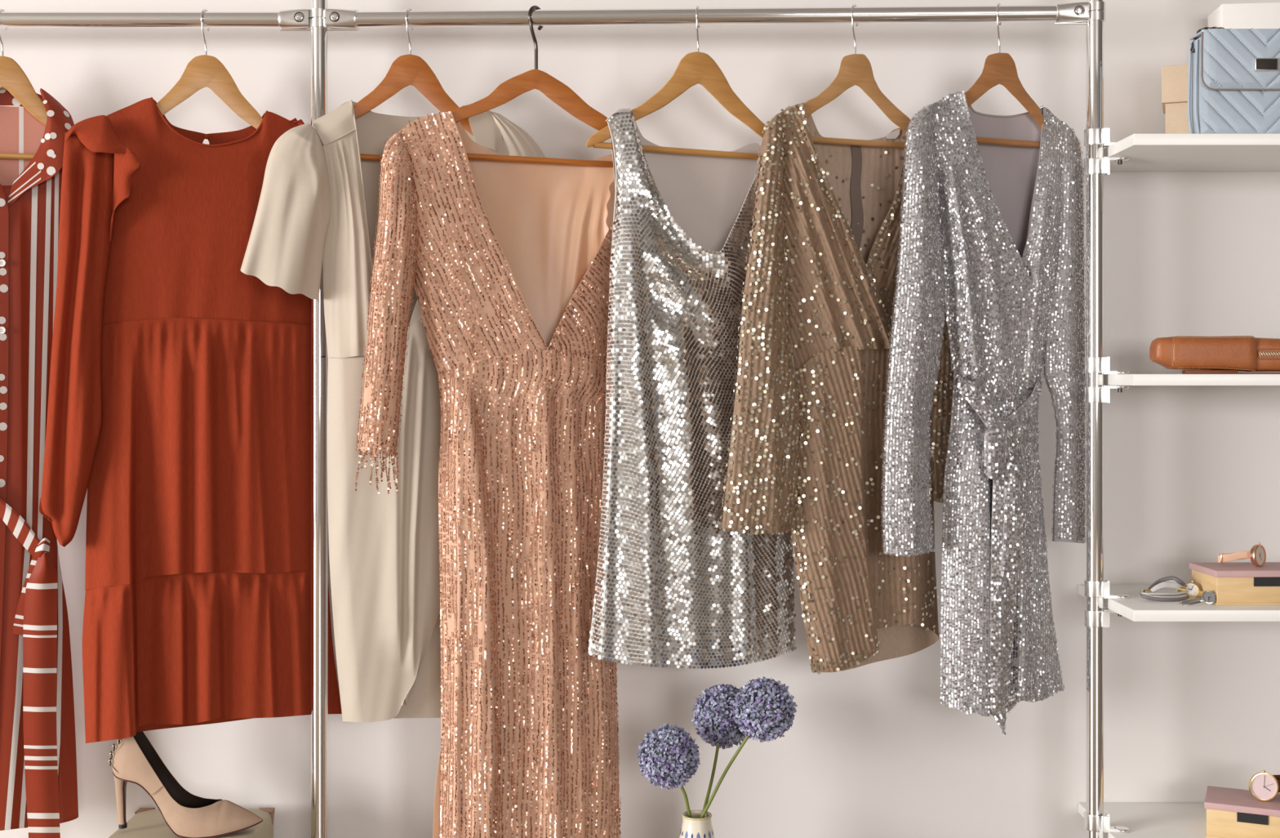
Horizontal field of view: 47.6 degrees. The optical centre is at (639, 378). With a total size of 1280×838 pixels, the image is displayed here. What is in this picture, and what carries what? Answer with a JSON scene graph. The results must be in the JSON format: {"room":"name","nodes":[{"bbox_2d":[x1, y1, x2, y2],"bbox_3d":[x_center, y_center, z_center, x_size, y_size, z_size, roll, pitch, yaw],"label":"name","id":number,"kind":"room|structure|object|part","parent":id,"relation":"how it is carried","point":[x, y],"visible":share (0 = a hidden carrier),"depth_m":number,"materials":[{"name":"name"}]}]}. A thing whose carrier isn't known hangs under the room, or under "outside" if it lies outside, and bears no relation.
{"room":"walk-in closet","nodes":[
{"label":"walk-in closet","id":0,"kind":"room"},
{"bbox_2d":[39,97,342,742],"bbox_3d":[-0.740,0.062,2.425,0.486,1.061,0.082,0,0,-25],"label":"dress","id":1,"kind":"object","parent":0,"point":[180,396],"visible":0.86,"depth_m":2.40,"materials":[{"name":"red fabric"}]},
{"bbox_3d":[-0.806,-0.280,2.430,0.156,0.374,0.019,0,0,-28],"label":"panel","id":2,"kind":"part","parent":1,"relation":"part of","materials":[{"name":"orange fabric"}]},
{"bbox_3d":[-0.651,-0.276,2.486,0.176,0.361,0.020,0,0,-13],"label":"panel","id":3,"kind":"part","parent":1,"relation":"part of","materials":[{"name":"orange fabric"}]},
{"bbox_2d":[0,0,1279,837],"bbox_3d":[-1.600,-0.455,2.610,10.000,2.850,0.100,0,0,0],"label":"wall","id":4,"kind":"structure","parent":0,"point":[1192,473],"depth_m":2.56,"materials":[{"name":"paint"}]},
{"bbox_2d":[1078,802,1206,837],"bbox_3d":[1.172,0.754,2.414,0.800,0.018,0.289,0,0,0],"label":"wall shelf","id":5,"kind":"object","parent":4,"relation":"attached to","point":[1143,820],"visible":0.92,"depth_m":2.46,"materials":[{"name":"white laminate"}]},
{"bbox_2d":[1204,785,1279,837],"bbox_3d":[1.036,0.716,2.364,0.215,0.058,0.105,0,0,24],"label":"wooden box","id":6,"kind":"object","parent":5,"relation":"on","point":[1231,812],"visible":0.99,"depth_m":2.35,"materials":[{"name":"brown wood"}]},
{"bbox_3d":[1.036,0.693,2.364,0.215,0.011,0.105,0,0,24],"label":"lid","id":7,"kind":"part","parent":6,"relation":"part of","materials":[{"name":"pink paint"}]},
{"bbox_2d":[1248,769,1279,800],"bbox_3d":[1.043,0.662,2.388,0.106,0.050,0.037,0,0,-38],"label":"watch","id":8,"kind":"object","parent":6,"relation":"on","point":[1263,785],"visible":1,"depth_m":2.36,"materials":[{"name":"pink metal"}]},
{"bbox_2d":[1078,583,1279,621],"bbox_3d":[1.172,0.370,2.414,0.800,0.018,0.289,0,0,0],"label":"wall shelf","id":9,"kind":"object","parent":4,"relation":"attached to","point":[1135,607],"visible":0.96,"depth_m":2.28,"materials":[{"name":"white laminate"}]},
{"bbox_2d":[1139,575,1203,601],"bbox_3d":[0.868,0.343,2.375,0.107,0.037,0.049,0,0,0],"label":"watch","id":10,"kind":"object","parent":9,"relation":"on","point":[1190,589],"visible":1,"depth_m":2.36,"materials":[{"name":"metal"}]},
{"bbox_3d":[0.858,0.351,2.364,0.087,0.018,0.026,0,0,0],"label":"cord","id":11,"kind":"part","parent":10,"relation":"part of","materials":[{"name":"grey leather"}]},
{"bbox_3d":[0.858,0.346,2.364,0.084,0.009,0.024,0,0,0],"label":"cord","id":12,"kind":"part","parent":10,"relation":"part of","materials":[{"name":"white leather"}]},
{"bbox_3d":[0.858,0.342,2.368,0.054,0.020,0.013,0,0,9],"label":"braided cord","id":13,"kind":"part","parent":10,"relation":"part of","materials":[{"name":"white leather"}]},
{"bbox_3d":[0.858,0.344,2.368,0.054,0.019,0.013,0,0,9],"label":"braided cord","id":14,"kind":"part","parent":10,"relation":"part of","materials":[{"name":"white leather"}]},
{"bbox_3d":[0.858,0.349,2.364,0.084,0.013,0.024,0,0,0],"label":"cord","id":15,"kind":"part","parent":10,"relation":"part of","materials":[{"name":"white leather"}]},
{"bbox_3d":[0.858,0.340,2.368,0.054,0.020,0.013,0,0,9],"label":"braided cord","id":16,"kind":"part","parent":10,"relation":"part of","materials":[{"name":"white leather"}]},
{"bbox_3d":[0.858,0.347,2.364,0.084,0.010,0.023,0,0,0],"label":"cord","id":17,"kind":"part","parent":10,"relation":"part of","materials":[{"name":"grey leather"}]},
{"bbox_3d":[0.862,0.338,2.385,0.068,0.028,0.028,0,0,0],"label":"cord","id":18,"kind":"part","parent":10,"relation":"part of","materials":[{"name":"grey leather"}]},
{"bbox_2d":[1179,590,1215,604],"bbox_3d":[0.891,0.349,2.323,0.058,0.023,0.021,0,0,0],"label":"watch","id":19,"kind":"object","parent":9,"relation":"on","point":[1208,597],"visible":1,"depth_m":2.32,"materials":[{"name":"silver metal"}]},
{"bbox_2d":[1189,561,1279,604],"bbox_3d":[1.021,0.333,2.371,0.210,0.056,0.105,0,0,-2],"label":"wooden box","id":20,"kind":"object","parent":9,"relation":"on","point":[1236,583],"visible":0.78,"depth_m":2.32,"materials":[{"name":"brown wood"}]},
{"bbox_3d":[1.021,0.311,2.371,0.213,0.011,0.112,0,0,0],"label":"lid","id":21,"kind":"part","parent":20,"relation":"part of","materials":[{"name":"pink paint"}]},
{"bbox_2d":[1217,542,1266,566],"bbox_3d":[0.984,0.286,2.367,0.079,0.039,0.030,0,0,0],"label":"watch","id":22,"kind":"object","parent":20,"relation":"on","point":[1257,553],"visible":1,"depth_m":2.37,"materials":[{"name":"pink leather"}]},
{"bbox_2d":[1081,133,1279,171],"bbox_3d":[1.172,-0.375,2.414,0.800,0.018,0.289,0,0,0],"label":"wall shelf","id":23,"kind":"object","parent":4,"relation":"attached to","point":[1146,152],"visible":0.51,"depth_m":2.35,"materials":[{"name":"white laminate"}]},
{"bbox_2d":[1161,64,1190,133],"bbox_3d":[0.977,-0.454,2.449,0.180,0.140,0.104,0,0,21],"label":"cardboard box","id":24,"kind":"object","parent":23,"relation":"on","point":[1174,77],"visible":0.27,"depth_m":2.43,"materials":[{"name":"beige cardboard"}]},
{"bbox_3d":[0.977,-0.493,2.449,0.180,0.062,0.103,0,0,21],"label":"lid","id":25,"kind":"part","parent":24,"relation":"part of","materials":[{"name":"beige cardboard"}]},
{"bbox_2d":[1187,26,1279,133],"bbox_3d":[0.984,-0.475,2.316,0.208,0.182,0.073,0,0,0],"label":"handbag","id":26,"kind":"object","parent":23,"relation":"on","point":[1233,76],"visible":0.99,"depth_m":2.30,"materials":[{"name":"blue leather"}]},
{"bbox_2d":[1208,2,1279,28],"bbox_3d":[1.090,-0.581,2.492,0.200,0.111,0.085,0,0,6],"label":"gift box","id":27,"kind":"object","parent":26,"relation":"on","point":[1258,15],"visible":0.45,"depth_m":2.46,"materials":[{"name":"white cardboard"}]},
{"bbox_3d":[0.984,-0.495,2.280,0.033,0.016,0.002,0,0,0],"label":"clasp plate","id":28,"kind":"part","parent":26,"relation":"part of","materials":[{"name":"grey metal"}]},
{"bbox_2d":[1084,373,1279,385],"bbox_3d":[1.172,0.001,2.414,0.800,0.018,0.289,0,0,0],"label":"wall shelf","id":29,"kind":"object","parent":4,"relation":"attached to","point":[1108,379],"visible":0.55,"depth_m":2.27,"materials":[{"name":"white laminate"}]},
{"bbox_2d":[1149,335,1279,373],"bbox_3d":[0.988,-0.039,2.372,0.300,0.063,0.059,0,0,0],"label":"pouch","id":30,"kind":"object","parent":29,"relation":"on","point":[1225,354],"visible":0.99,"depth_m":2.35,"materials":[{"name":"brown leather"}]},
{"bbox_3d":[-1.600,1.020,-1.020,10.000,0.100,7.360,0,0,0],"label":"floor","id":31,"kind":"structure","parent":0,"visible":0},
{"bbox_2d":[108,807,275,837],"bbox_3d":[-0.753,0.858,2.377,0.235,0.224,0.300,0,0,0],"label":"box","id":32,"kind":"object","parent":31,"relation":"on","point":[146,822],"visible":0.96,"depth_m":2.43,"materials":[{"name":"beige cardboard"}]},
{"bbox_2d":[108,731,262,837],"bbox_3d":[-0.748,0.657,2.395,0.254,0.181,0.078,0,0,0],"label":"shoe","id":33,"kind":"object","parent":32,"relation":"on","point":[135,760],"visible":0.96,"depth_m":2.37,"materials":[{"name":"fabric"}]},
{"bbox_2d":[0,0,1128,837],"bbox_3d":[-0.547,-0.080,2.434,2.707,2.100,0.056,0,0,1],"label":"clothing rack","id":34,"kind":"object","parent":31,"relation":"on","point":[319,20],"visible":0.96,"depth_m":2.41,"materials":[{"name":"silver metal"}]},
{"bbox_2d":[0,8,47,159],"bbox_3d":[-1.075,-0.495,2.444,0.335,0.255,0.031,0,0,-23],"label":"clothes hanger","id":35,"kind":"object","parent":34,"relation":"hanging from","point":[13,78],"visible":0.7,"depth_m":2.45,"materials":[{"name":"brown wood"}]},
{"bbox_3d":[-1.075,-0.456,2.444,0.336,0.177,0.010,0,0,-20],"label":"hanger arm","id":36,"kind":"part","parent":35,"relation":"part of","materials":[{"name":"brown wood"}]},
{"bbox_2d":[0,87,78,837],"bbox_3d":[-1.093,0.180,2.436,0.284,1.364,0.087,0,0,-9],"label":"dress","id":37,"kind":"object","parent":35,"relation":"hanging from","point":[38,780],"visible":0.96,"depth_m":2.43,"materials":[{"name":"red fabric"}]},
{"bbox_3d":[-1.228,-0.605,2.445,1.343,0.028,0.028,0,0,0],"label":"hanging rail","id":38,"kind":"part","parent":34,"relation":"part of","materials":[{"name":"silver metal"}]},
{"bbox_2d":[155,8,262,128],"bbox_3d":[-0.724,-0.492,2.448,0.259,0.261,0.032,0,0,-24],"label":"clothes hanger","id":39,"kind":"object","parent":34,"relation":"hanging from","point":[202,71],"visible":0.82,"depth_m":2.44,"materials":[{"name":"brown wood"}]},
{"bbox_3d":[-0.724,-0.455,2.447,0.259,0.185,0.010,0,0,-20],"label":"hanger arm","id":40,"kind":"part","parent":39,"relation":"part of","materials":[{"name":"brown wood"}]},
{"bbox_2d":[352,8,473,160],"bbox_3d":[-0.382,-0.492,2.441,0.299,0.262,0.030,0,0,-23],"label":"clothes hanger","id":41,"kind":"object","parent":34,"relation":"hanging from","point":[406,70],"visible":0.75,"depth_m":2.43,"materials":[{"name":"orange wood"}]},
{"bbox_2d":[240,99,545,722],"bbox_3d":[-0.379,0.054,2.427,0.557,1.040,0.069,0,0,-19],"label":"dress","id":42,"kind":"object","parent":41,"relation":"hanging from","point":[317,206],"visible":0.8,"depth_m":2.39,"materials":[{"name":"beige fabric"}]},
{"bbox_3d":[-0.380,-0.250,2.453,0.319,0.423,0.020,0,0,-20],"label":"panel","id":43,"kind":"part","parent":42,"relation":"part of","materials":[{"name":"beige fabric"}]},
{"bbox_3d":[-0.377,-0.457,2.443,0.289,0.179,0.010,0,0,-20],"label":"hanger arm","id":44,"kind":"part","parent":41,"relation":"part of","materials":[{"name":"orange wood"}]},
{"bbox_2d":[451,4,613,167],"bbox_3d":[-0.172,-0.493,2.433,0.381,0.264,0.026,0,0,-22],"label":"clothes hanger","id":45,"kind":"object","parent":34,"relation":"hanging from","point":[553,88],"visible":0.79,"depth_m":2.43,"materials":[{"name":"orange wood"}]},
{"bbox_2d":[355,111,621,837],"bbox_3d":[-0.233,0.235,2.394,0.470,1.343,0.075,0,0,-20],"label":"dress","id":46,"kind":"object","parent":45,"relation":"hanging from","point":[507,264],"visible":0.94,"depth_m":2.38,"materials":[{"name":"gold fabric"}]},
{"bbox_3d":[-0.168,-0.452,2.434,0.375,0.138,0.010,0,0,-20],"label":"hanger arm","id":47,"kind":"part","parent":45,"relation":"part of","materials":[{"name":"orange wood"}]},
{"bbox_2d":[585,5,766,159],"bbox_3d":[0.096,-0.497,2.422,0.393,0.252,0.031,0,0,-23],"label":"clothes hanger","id":48,"kind":"object","parent":34,"relation":"hanging from","point":[694,68],"visible":0.85,"depth_m":2.42,"materials":[{"name":"brown wood"}]},
{"bbox_3d":[0.096,-0.460,2.422,0.393,0.174,0.010,0,0,-20],"label":"hanger arm","id":49,"kind":"part","parent":48,"relation":"part of","materials":[{"name":"brown wood"}]},
{"bbox_2d":[587,108,796,668],"bbox_3d":[0.094,0.016,2.412,0.374,0.922,0.066,0,0,-21],"label":"dress","id":50,"kind":"object","parent":48,"relation":"hanging from","point":[673,588],"visible":0.81,"depth_m":2.38,"materials":[{"name":"silver metal"}]},
{"bbox_3d":[0.091,0.019,2.433,0.357,0.905,0.021,0,0,-19],"label":"panel","id":51,"kind":"part","parent":50,"relation":"part of","materials":[{"name":"beige"}]},
{"bbox_3d":[0.106,-0.605,2.422,1.258,0.028,0.028,0,0,2],"label":"hanging rail","id":52,"kind":"part","parent":34,"relation":"part of","materials":[{"name":"silver metal"}]},
{"bbox_2d":[795,4,911,148],"bbox_3d":[0.360,-0.505,2.415,0.248,0.235,0.025,0,0,-23],"label":"clothes hanger","id":53,"kind":"object","parent":34,"relation":"hanging from","point":[855,68],"visible":0.86,"depth_m":2.41,"materials":[{"name":"brown wood"}]},
{"bbox_2d":[719,102,954,674],"bbox_3d":[0.340,0.017,2.397,0.460,0.938,0.064,0,0,-22],"label":"dress","id":54,"kind":"object","parent":53,"relation":"hanging from","point":[806,455],"visible":0.77,"depth_m":2.37,"materials":[{"name":"gold metal"}]},
{"bbox_3d":[0.357,-0.231,2.425,0.277,0.438,0.025,0,0,-20],"label":"panel","id":55,"kind":"part","parent":54,"relation":"part of","materials":[{"name":"gold metal"}]},
{"bbox_3d":[0.360,-0.470,2.415,0.248,0.145,0.010,0,0,-20],"label":"hanger arm","id":56,"kind":"part","parent":53,"relation":"part of","materials":[{"name":"brown wood"}]},
{"bbox_2d":[964,2,1045,147],"bbox_3d":[0.592,-0.505,2.404,0.214,0.236,0.026,0,0,-24],"label":"clothes hanger","id":57,"kind":"object","parent":34,"relation":"hanging from","point":[999,68],"visible":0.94,"depth_m":2.40,"materials":[{"name":"brown wood"}]},
{"bbox_2d":[880,90,1086,734],"bbox_3d":[0.580,0.052,2.371,0.407,1.050,0.092,0,0,-25],"label":"dress","id":58,"kind":"object","parent":57,"relation":"hanging from","point":[1010,279],"visible":1,"depth_m":2.36,"materials":[{"name":"grey metal"}]},
{"bbox_3d":[0.544,0.040,2.346,0.078,0.096,0.035,0,0,0],"label":"sash","id":59,"kind":"part","parent":58,"relation":"part of","materials":[{"name":"grey metal"}]},
{"bbox_3d":[0.629,0.039,2.377,0.115,0.093,0.020,0,0,-40],"label":"sash","id":60,"kind":"part","parent":58,"relation":"part of","materials":[{"name":"grey metal"}]},
{"bbox_3d":[0.596,-0.467,2.406,0.206,0.151,0.010,0,0,-20],"label":"hanger arm","id":61,"kind":"part","parent":57,"relation":"part of","materials":[{"name":"brown wood"}]},
{"bbox_2d":[679,809,714,837],"bbox_3d":[0.091,0.832,2.320,0.106,0.275,0.106,0,0,0],"label":"flower vase","id":62,"kind":"object","parent":31,"relation":"on","point":[695,826],"visible":0.99,"depth_m":2.30,"materials":[{"name":"beige ceramic"}]},
{"bbox_2d":[635,723,700,817],"bbox_3d":[0.048,0.650,2.299,0.109,0.208,0.102,0,0,0],"label":"flower","id":63,"kind":"object","parent":62,"relation":"in","point":[668,756],"visible":0.98,"depth_m":2.27,"materials":[{"name":"purple plant"}]},
{"bbox_3d":[0.079,0.693,2.321,0.055,0.122,0.007,0,0,-33],"label":"stem","id":64,"kind":"part","parent":63,"relation":"part of","materials":[{"name":"green plant"}]},
{"bbox_2d":[691,683,747,817],"bbox_3d":[0.138,0.628,2.372,0.108,0.252,0.148,0,0,0],"label":"flower","id":65,"kind":"object","parent":62,"relation":"in","point":[714,713],"visible":0.76,"depth_m":2.36,"materials":[{"name":"purple plant"}]},
{"bbox_3d":[0.109,0.672,2.337,0.007,0.165,0.091,0,0,29],"label":"stem","id":66,"kind":"part","parent":65,"relation":"part of","materials":[{"name":"green plant"}]},
{"bbox_2d":[699,675,797,817],"bbox_3d":[0.157,0.611,2.284,0.180,0.286,0.104,0,0,0],"label":"flower","id":67,"kind":"object","parent":62,"relation":"in","point":[763,708],"visible":1,"depth_m":2.26,"materials":[{"name":"purple plant"}]},
{"bbox_3d":[0.123,0.653,2.310,0.119,0.203,0.007,0,0,20],"label":"stem","id":68,"kind":"part","parent":67,"relation":"part of","materials":[{"name":"green plant"}]}
]}

